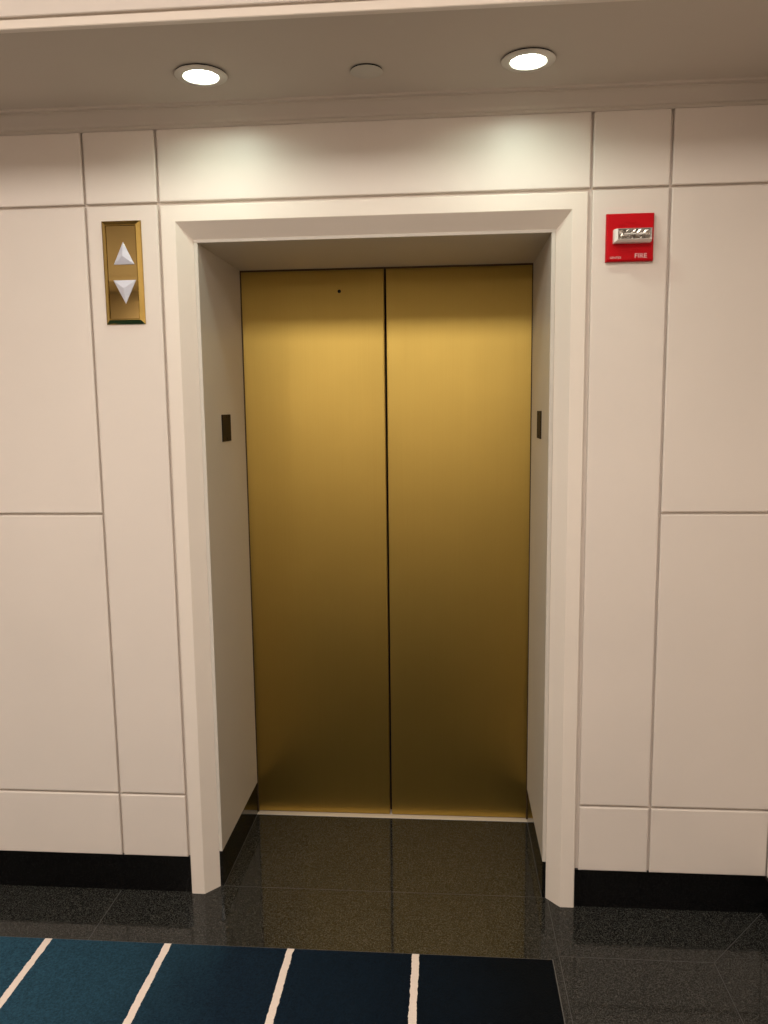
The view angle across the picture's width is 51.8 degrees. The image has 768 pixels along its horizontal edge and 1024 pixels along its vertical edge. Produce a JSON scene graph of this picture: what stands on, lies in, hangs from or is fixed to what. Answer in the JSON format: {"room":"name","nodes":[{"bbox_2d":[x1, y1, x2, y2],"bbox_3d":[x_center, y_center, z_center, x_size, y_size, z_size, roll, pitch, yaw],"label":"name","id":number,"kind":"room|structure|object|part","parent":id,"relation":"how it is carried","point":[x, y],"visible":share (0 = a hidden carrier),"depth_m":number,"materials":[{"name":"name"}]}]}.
{"room":"lobby","nodes":[
{"label":"lobby","id":0,"kind":"room"},
{"bbox_2d":[0,105,767,875],"bbox_3d":[-1.028,-0.270,2.925,4.741,3.060,0.806,0,7,5],"label":"wall","id":1,"kind":"structure","parent":0,"point":[672,772],"depth_m":2.45,"materials":[{"name":"paint"}]},
{"bbox_2d":[0,850,191,891],"bbox_3d":[-1.977,1.235,2.804,2.661,0.130,0.014,0,7,5],"label":"baseboard","id":2,"kind":"structure","parent":1,"relation":"attached to","point":[24,868],"depth_m":2.72,"materials":[{"name":"black stone"}]},
{"bbox_2d":[101,220,145,324],"bbox_3d":[-0.802,-0.735,2.426,0.123,0.309,0.023,0,7,5],"label":"panel","id":3,"kind":"object","parent":1,"relation":"attached to","point":[121,240],"visible":1,"depth_m":2.43,"materials":[{"name":"gold metal"}]},
{"bbox_2d":[221,414,230,441],"bbox_3d":[-0.550,-0.294,2.764,0.005,0.093,0.106,0,7,5],"label":"plate","id":4,"kind":"object","parent":1,"relation":"attached to","point":[226,419],"visible":1,"depth_m":2.76,"materials":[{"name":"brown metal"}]},
{"bbox_2d":[219,784,257,885],"bbox_3d":[-0.542,1.195,2.974,0.016,0.130,0.506,0,7,5],"label":"baseboard","id":5,"kind":"structure","parent":1,"relation":"attached to","point":[228,856],"depth_m":2.92,"materials":[{"name":"black stone"}]},
{"bbox_2d":[160,192,587,907],"bbox_3d":[-0.027,0.179,2.525,1.280,2.249,0.059,0,7,5],"label":"trim","id":6,"kind":"structure","parent":1,"relation":"attached to","point":[565,212],"depth_m":2.45,"materials":[{"name":"paint"}]},
{"bbox_2d":[193,229,555,861],"bbox_3d":[-0.006,0.126,2.787,1.108,2.025,0.506,0,7,5],"label":"trim","id":7,"kind":"structure","parent":1,"relation":"attached to","point":[218,263],"depth_m":2.71,"materials":[{"name":"paint"}]},
{"bbox_2d":[0,76,767,135],"bbox_3d":[-1.073,-1.169,2.373,4.541,0.053,0.064,0,7,5],"label":"trim","id":8,"kind":"structure","parent":1,"relation":"attached to","point":[745,91],"depth_m":2.29,"materials":[{"name":"paint"}]},
{"bbox_2d":[240,263,532,821],"bbox_3d":[0.016,0.155,3.067,1.240,2.175,0.073,0,7,5],"label":"door","id":9,"kind":"structure","parent":1,"relation":"in","point":[388,410],"depth_m":3.05,"materials":[{"name":"gold metal"}]},
{"bbox_3d":[-0.295,0.153,3.095,0.616,2.151,0.035,0,7,5],"label":"panel","id":10,"kind":"part","parent":9,"relation":"part of","materials":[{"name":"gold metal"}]},
{"bbox_3d":[0.327,0.152,3.046,0.616,2.151,0.035,0,7,5],"label":"panel","id":11,"kind":"part","parent":9,"relation":"part of","materials":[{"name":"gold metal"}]},
{"bbox_2d":[527,791,545,896],"bbox_3d":[0.556,1.193,2.887,0.016,0.130,0.506,0,7,5],"label":"baseboard","id":12,"kind":"structure","parent":1,"relation":"attached to","point":[540,866],"depth_m":2.81,"materials":[{"name":"black stone"}]},
{"bbox_2d":[537,411,541,438],"bbox_3d":[0.525,-0.296,2.679,0.005,0.093,0.106,0,7,5],"label":"plate","id":13,"kind":"object","parent":1,"relation":"attached to","point":[539,413],"visible":1,"depth_m":2.65,"materials":[{"name":"brown metal"}]},
{"bbox_2d":[605,213,653,262],"bbox_3d":[0.713,-0.796,2.282,0.136,0.135,0.054,0,7,5],"label":"fire alarm","id":14,"kind":"object","parent":1,"relation":"attached to","point":[629,237],"visible":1,"depth_m":2.29,"materials":[{"name":"red plastic"}]},
{"bbox_2d":[574,868,763,912],"bbox_3d":[0.923,1.230,2.574,0.602,0.130,0.014,0,7,5],"label":"baseboard","id":15,"kind":"structure","parent":1,"relation":"attached to","point":[592,888],"depth_m":2.57,"materials":[{"name":"black stone"}]},
{"bbox_2d":[0,814,767,1023],"bbox_3d":[-1.149,1.530,1.361,4.741,0.100,4.486,0,7,5],"label":"floor","id":16,"kind":"structure","parent":0,"point":[388,885],"depth_m":2.55,"materials":[{"name":"stone"}]},
{"bbox_2d":[0,936,565,1023],"bbox_3d":[-1.381,1.525,0.998,3.540,0.009,3.000,0,7,5],"label":"rug","id":17,"kind":"object","parent":16,"relation":"on","point":[43,980],"visible":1,"depth_m":2.24,"materials":[{"name":"blue carpet"}]},
{"bbox_2d":[0,0,767,109],"bbox_3d":[-1.094,-1.384,2.117,4.541,0.440,0.534,0,7,5],"label":"ceiling","id":18,"kind":"structure","parent":0,"point":[639,40],"depth_m":1.99,"materials":[{"name":"paint"}]},
{"bbox_2d":[0,0,350,18],"bbox_3d":[-1.119,-1.356,1.794,4.541,0.411,0.124,0,7,5],"label":"trim","id":19,"kind":"structure","parent":18,"relation":"attached to","point":[9,9],"depth_m":1.83,"materials":[{"name":"paint"}]},
{"bbox_2d":[174,63,227,86],"bbox_3d":[-0.489,-1.181,2.108,0.139,0.042,0.139,0,7,5],"label":"recessed light","id":20,"kind":"object","parent":18,"relation":"in","point":[194,74],"visible":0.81,"depth_m":2.13,"materials":[{"name":"white metal"}]},
{"bbox_2d":[190,70,211,72],"bbox_3d":[-0.489,-1.188,2.107,0.094,0.006,0.094,0,7,5],"label":"diffuser","id":21,"kind":"object","parent":20,"relation":"attached to","point":[191,71],"depth_m":2.13,"materials":[{"name":"white"}]},
{"bbox_2d":[0,0,636,33],"bbox_3d":[-1.112,-1.141,1.875,4.541,0.022,0.018,0,7,5],"label":"trim","id":22,"kind":"structure","parent":18,"relation":"attached to","point":[382,6],"depth_m":1.80,"materials":[{"name":"paint"}]},
{"bbox_2d":[350,63,382,78],"bbox_3d":[-0.046,-1.169,2.097,0.086,0.006,0.086,0,7,5],"label":"cover plate","id":23,"kind":"object","parent":18,"relation":"attached to","point":[365,70],"visible":1,"depth_m":2.09,"materials":[{"name":"beige paint"}]},
{"bbox_2d":[501,47,555,72],"bbox_3d":[0.373,-1.183,2.040,0.139,0.042,0.139,0,7,5],"label":"recessed light","id":24,"kind":"object","parent":18,"relation":"in","point":[529,59],"visible":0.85,"depth_m":2.06,"materials":[{"name":"white metal"}]},
{"bbox_2d":[517,54,539,57],"bbox_3d":[0.373,-1.189,2.039,0.094,0.006,0.094,0,7,5],"label":"diffuser","id":25,"kind":"object","parent":24,"relation":"attached to","point":[526,55],"depth_m":2.07,"materials":[{"name":"white"}]},
{"bbox_3d":[1.126,0.009,0.597,0.120,3.060,3.530,0,7,5],"label":"wall","id":26,"kind":"structure","parent":0,"visible":0},
{"bbox_2d":[762,876,767,921],"bbox_3d":[1.092,1.461,0.795,0.024,0.130,3.536,0,7,5],"label":"baseboard","id":27,"kind":"structure","parent":26,"relation":"attached to","point":[765,885],"depth_m":2.52,"materials":[{"name":"black stone"}]}
]}

